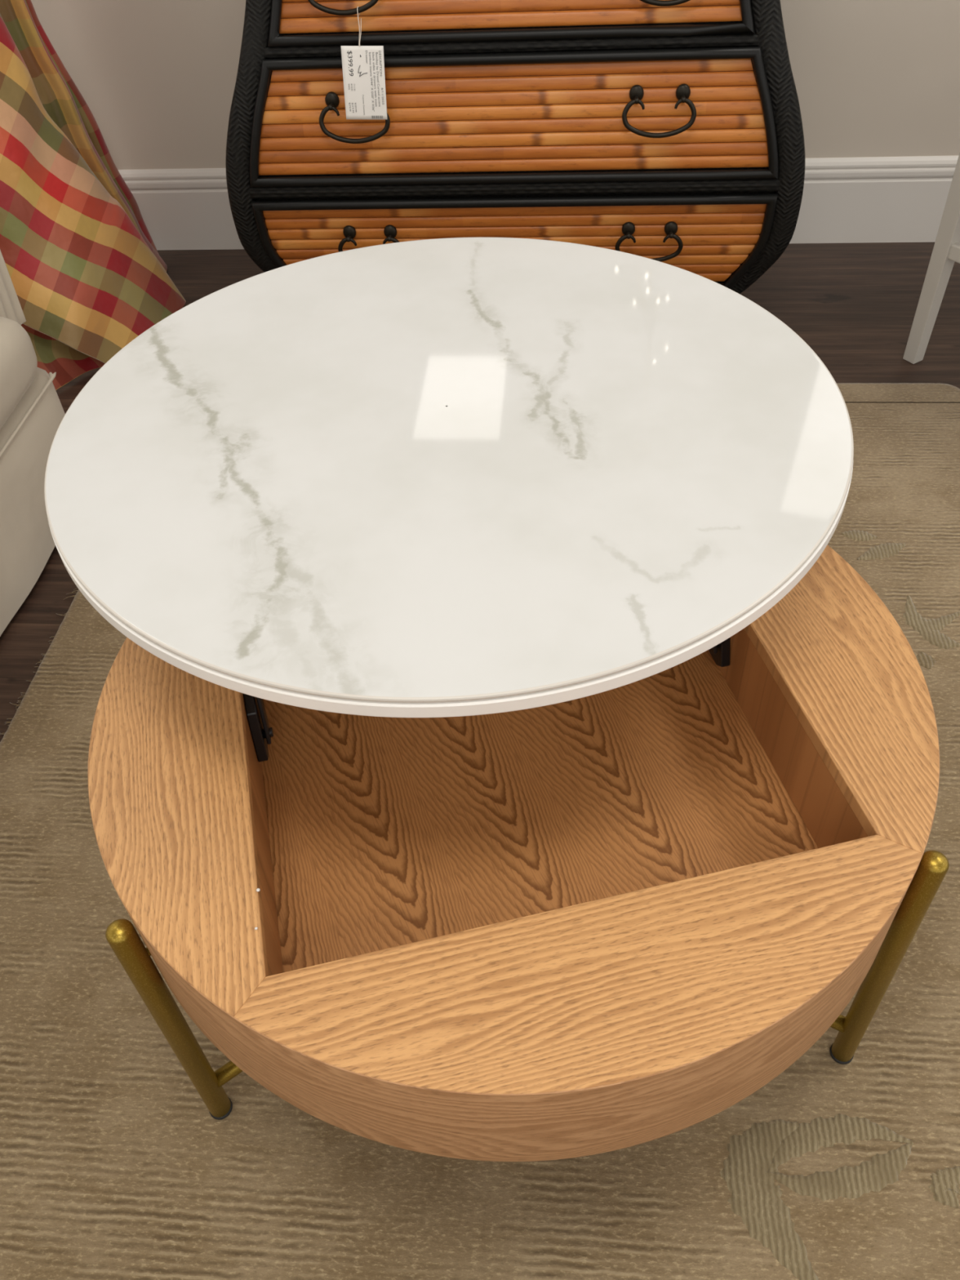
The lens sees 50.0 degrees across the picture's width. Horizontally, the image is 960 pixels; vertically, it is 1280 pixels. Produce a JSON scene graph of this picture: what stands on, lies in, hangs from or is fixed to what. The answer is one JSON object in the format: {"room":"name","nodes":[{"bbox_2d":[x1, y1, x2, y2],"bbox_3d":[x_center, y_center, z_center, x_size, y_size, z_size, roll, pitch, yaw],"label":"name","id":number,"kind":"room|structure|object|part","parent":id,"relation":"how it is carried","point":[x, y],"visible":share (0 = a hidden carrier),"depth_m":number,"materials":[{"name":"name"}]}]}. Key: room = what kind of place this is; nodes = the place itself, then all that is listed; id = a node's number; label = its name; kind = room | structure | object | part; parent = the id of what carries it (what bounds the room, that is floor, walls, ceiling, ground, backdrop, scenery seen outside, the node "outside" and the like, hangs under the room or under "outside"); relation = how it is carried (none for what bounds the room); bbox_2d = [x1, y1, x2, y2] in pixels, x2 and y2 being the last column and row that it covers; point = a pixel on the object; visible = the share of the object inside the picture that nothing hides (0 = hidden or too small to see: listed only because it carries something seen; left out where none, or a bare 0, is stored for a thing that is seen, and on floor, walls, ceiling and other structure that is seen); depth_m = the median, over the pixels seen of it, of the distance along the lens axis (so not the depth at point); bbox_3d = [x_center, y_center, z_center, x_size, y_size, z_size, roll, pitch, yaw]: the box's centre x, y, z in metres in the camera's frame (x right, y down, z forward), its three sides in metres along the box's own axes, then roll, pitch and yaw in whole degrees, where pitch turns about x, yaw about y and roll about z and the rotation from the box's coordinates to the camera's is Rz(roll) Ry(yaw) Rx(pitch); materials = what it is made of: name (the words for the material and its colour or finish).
{"room":"store","nodes":[
{"label":"store","id":0,"kind":"room"},
{"bbox_2d":[0,241,959,742],"bbox_3d":[0.116,-0.348,2.034,7.200,0.050,10.400,1,45,5],"label":"floor","id":1,"kind":"structure","parent":0,"point":[855,304],"depth_m":2.34,"materials":[{"name":"brown wood"}]},
{"bbox_2d":[0,249,65,636],"bbox_3d":[-1.299,0.049,1.094,0.950,0.841,2.018,1,45,5],"label":"sofa","id":2,"kind":"object","parent":1,"relation":"on","point":[32,412],"visible":0.88,"depth_m":1.74,"materials":[{"name":"white fabric"}]},
{"bbox_3d":[-1.177,-0.627,1.704,0.705,0.320,0.187,1,45,5],"label":"arm","id":3,"kind":"part","parent":2,"relation":"part of"},
{"bbox_2d":[0,316,37,430],"bbox_3d":[-1.120,-0.224,1.513,0.669,0.140,0.857,1,45,5],"label":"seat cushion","id":4,"kind":"object","parent":2,"relation":"on","point":[18,357],"depth_m":1.72,"materials":[{"name":"white fabric"}]},
{"bbox_2d":[0,0,186,390],"bbox_3d":[-0.950,-1.188,2.010,0.373,1.254,0.723,7,46,10],"label":"curtain","id":5,"kind":"object","parent":1,"relation":"on","point":[88,275],"visible":0.97,"depth_m":2.17,"materials":[{"name":"fabric"}]},
{"bbox_3d":[-1.004,-0.671,2.184,0.349,0.276,0.145,-3,45,0],"label":"panel","id":6,"kind":"part","parent":5,"relation":"part of","materials":[{"name":"fabric"}]},
{"bbox_3d":[-0.931,-1.357,2.175,0.217,1.250,0.269,-10,46,-7],"label":"panel","id":7,"kind":"part","parent":5,"relation":"part of","materials":[{"name":"fabric"}]},
{"bbox_2d":[0,382,959,1279],"bbox_3d":[0.071,0.358,1.289,1.662,0.012,2.546,1,45,5],"label":"area rug","id":8,"kind":"object","parent":1,"relation":"on","point":[114,1165],"visible":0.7,"depth_m":1.11,"materials":[{"name":"beige carpet"}]},
{"bbox_2d":[44,237,949,1161],"bbox_3d":[0.005,0.049,1.179,0.800,0.590,1.032,-11,46,-7],"label":"coffee table","id":9,"kind":"object","parent":8,"relation":"on","point":[486,612],"visible":1,"depth_m":0.94,"materials":[{"name":"brown wood"}]},
{"bbox_3d":[-0.296,0.379,1.002,0.023,0.393,0.023,-11,46,-7],"label":"leg","id":10,"kind":"part","parent":9,"relation":"part of","materials":[{"name":"gold metal"}]},
{"bbox_3d":[-0.231,0.000,1.013,0.004,0.220,0.100,-11,46,-8],"label":"lift arm","id":11,"kind":"part","parent":9,"relation":"part of","materials":[{"name":"black metal"}]},
{"bbox_3d":[0.239,-0.092,1.076,0.004,0.220,0.100,-11,46,-7],"label":"lift arm","id":12,"kind":"part","parent":9,"relation":"part of","materials":[{"name":"black metal"}]},
{"bbox_3d":[0.397,0.323,1.015,0.023,0.393,0.023,-11,46,-7],"label":"leg","id":13,"kind":"part","parent":9,"relation":"part of","materials":[{"name":"gold metal"}]},
{"bbox_2d":[226,0,804,293],"bbox_3d":[0.070,-1.163,2.148,1.168,0.941,0.518,1,45,5],"label":"dresser","id":14,"kind":"object","parent":1,"relation":"on","point":[670,132],"visible":0.79,"depth_m":2.00,"materials":[{"name":"black wood"}]},
{"bbox_3d":[-0.248,-1.185,1.867,0.139,0.086,0.036,1,45,5],"label":"handle","id":15,"kind":"part","parent":14,"relation":"part of","materials":[{"name":"brown metal"}]},
{"bbox_3d":[-0.242,-1.009,1.990,0.139,0.086,0.035,1,45,5],"label":"handle","id":16,"kind":"part","parent":14,"relation":"part of","materials":[{"name":"brown metal"}]},
{"bbox_2d":[341,6,386,119],"bbox_3d":[-0.216,-1.075,1.923,0.082,0.178,0.057,1,45,5],"label":"price tag","id":17,"kind":"object","parent":14,"relation":"hanging from","point":[362,66],"visible":1,"depth_m":1.93,"materials":[{"name":"white paper"}]},
{"bbox_3d":[-0.231,-0.829,2.173,0.139,0.085,0.028,1,45,5],"label":"handle","id":18,"kind":"part","parent":14,"relation":"part of","materials":[{"name":"brown metal"}]},
{"bbox_3d":[0.046,-1.208,1.839,0.860,0.198,0.030,1,45,5],"label":"bamboo panel","id":19,"kind":"part","parent":14,"relation":"part of","materials":[{"name":"orange wood"}]},
{"bbox_3d":[0.051,-1.110,1.919,0.924,0.021,0.028,1,45,5],"label":"rail","id":20,"kind":"part","parent":14,"relation":"part of","materials":[{"name":"black wood"}]},
{"bbox_3d":[0.045,-1.201,1.832,0.901,0.234,0.048,1,45,5],"label":"drawer","id":21,"kind":"part","parent":14,"relation":"part of","materials":[{"name":"orange wood"}]},
{"bbox_3d":[0.054,-1.007,1.990,1.016,0.191,0.027,1,45,5],"label":"bamboo panel","id":22,"kind":"part","parent":14,"relation":"part of","materials":[{"name":"orange wood"}]},
{"bbox_3d":[0.054,-1.000,1.984,1.055,0.227,0.043,1,45,5],"label":"drawer","id":23,"kind":"part","parent":14,"relation":"part of","materials":[{"name":"orange wood"}]},
{"bbox_3d":[0.059,-0.913,2.077,1.066,0.028,0.024,1,45,5],"label":"rail","id":24,"kind":"part","parent":14,"relation":"part of","materials":[{"name":"black wood"}]},
{"bbox_3d":[0.066,-0.830,2.178,1.064,0.230,0.072,1,45,5],"label":"drawer","id":25,"kind":"part","parent":14,"relation":"part of","materials":[{"name":"orange wood"}]},
{"bbox_3d":[0.066,-0.837,2.183,1.028,0.193,0.053,1,45,5],"label":"bamboo panel","id":26,"kind":"part","parent":14,"relation":"part of","materials":[{"name":"orange wood"}]},
{"bbox_3d":[0.349,-0.817,2.127,0.139,0.085,0.028,1,45,5],"label":"handle","id":27,"kind":"part","parent":14,"relation":"part of","materials":[{"name":"brown metal"}]},
{"bbox_3d":[0.338,-0.997,1.944,0.139,0.086,0.035,1,45,5],"label":"handle","id":28,"kind":"part","parent":14,"relation":"part of","materials":[{"name":"brown metal"}]},
{"bbox_3d":[0.332,-1.173,1.820,0.139,0.086,0.036,1,45,5],"label":"handle","id":29,"kind":"part","parent":14,"relation":"part of","materials":[{"name":"brown metal"}]},
{"bbox_2d":[902,152,959,364],"bbox_3d":[1.194,-0.791,1.921,0.480,0.642,0.480,-26,49,-21],"label":"furniture leg","id":30,"kind":"object","parent":1,"relation":"on","point":[946,249],"visible":1,"depth_m":2.05,"materials":[{"name":"grey paint"}]},
{"bbox_2d":[31,0,959,169],"bbox_3d":[0.158,-1.504,2.266,6.400,1.246,0.100,1,45,5],"label":"wall","id":31,"kind":"structure","parent":0,"point":[157,78],"depth_m":2.39,"materials":[{"name":"beige paint"}]},
{"bbox_2d":[118,155,958,249],"bbox_3d":[0.176,-1.095,2.595,6.400,0.204,0.016,1,45,5],"label":"baseboard","id":32,"kind":"structure","parent":31,"relation":"attached to","point":[868,199],"depth_m":2.57,"materials":[{"name":"white paint"}]}
]}

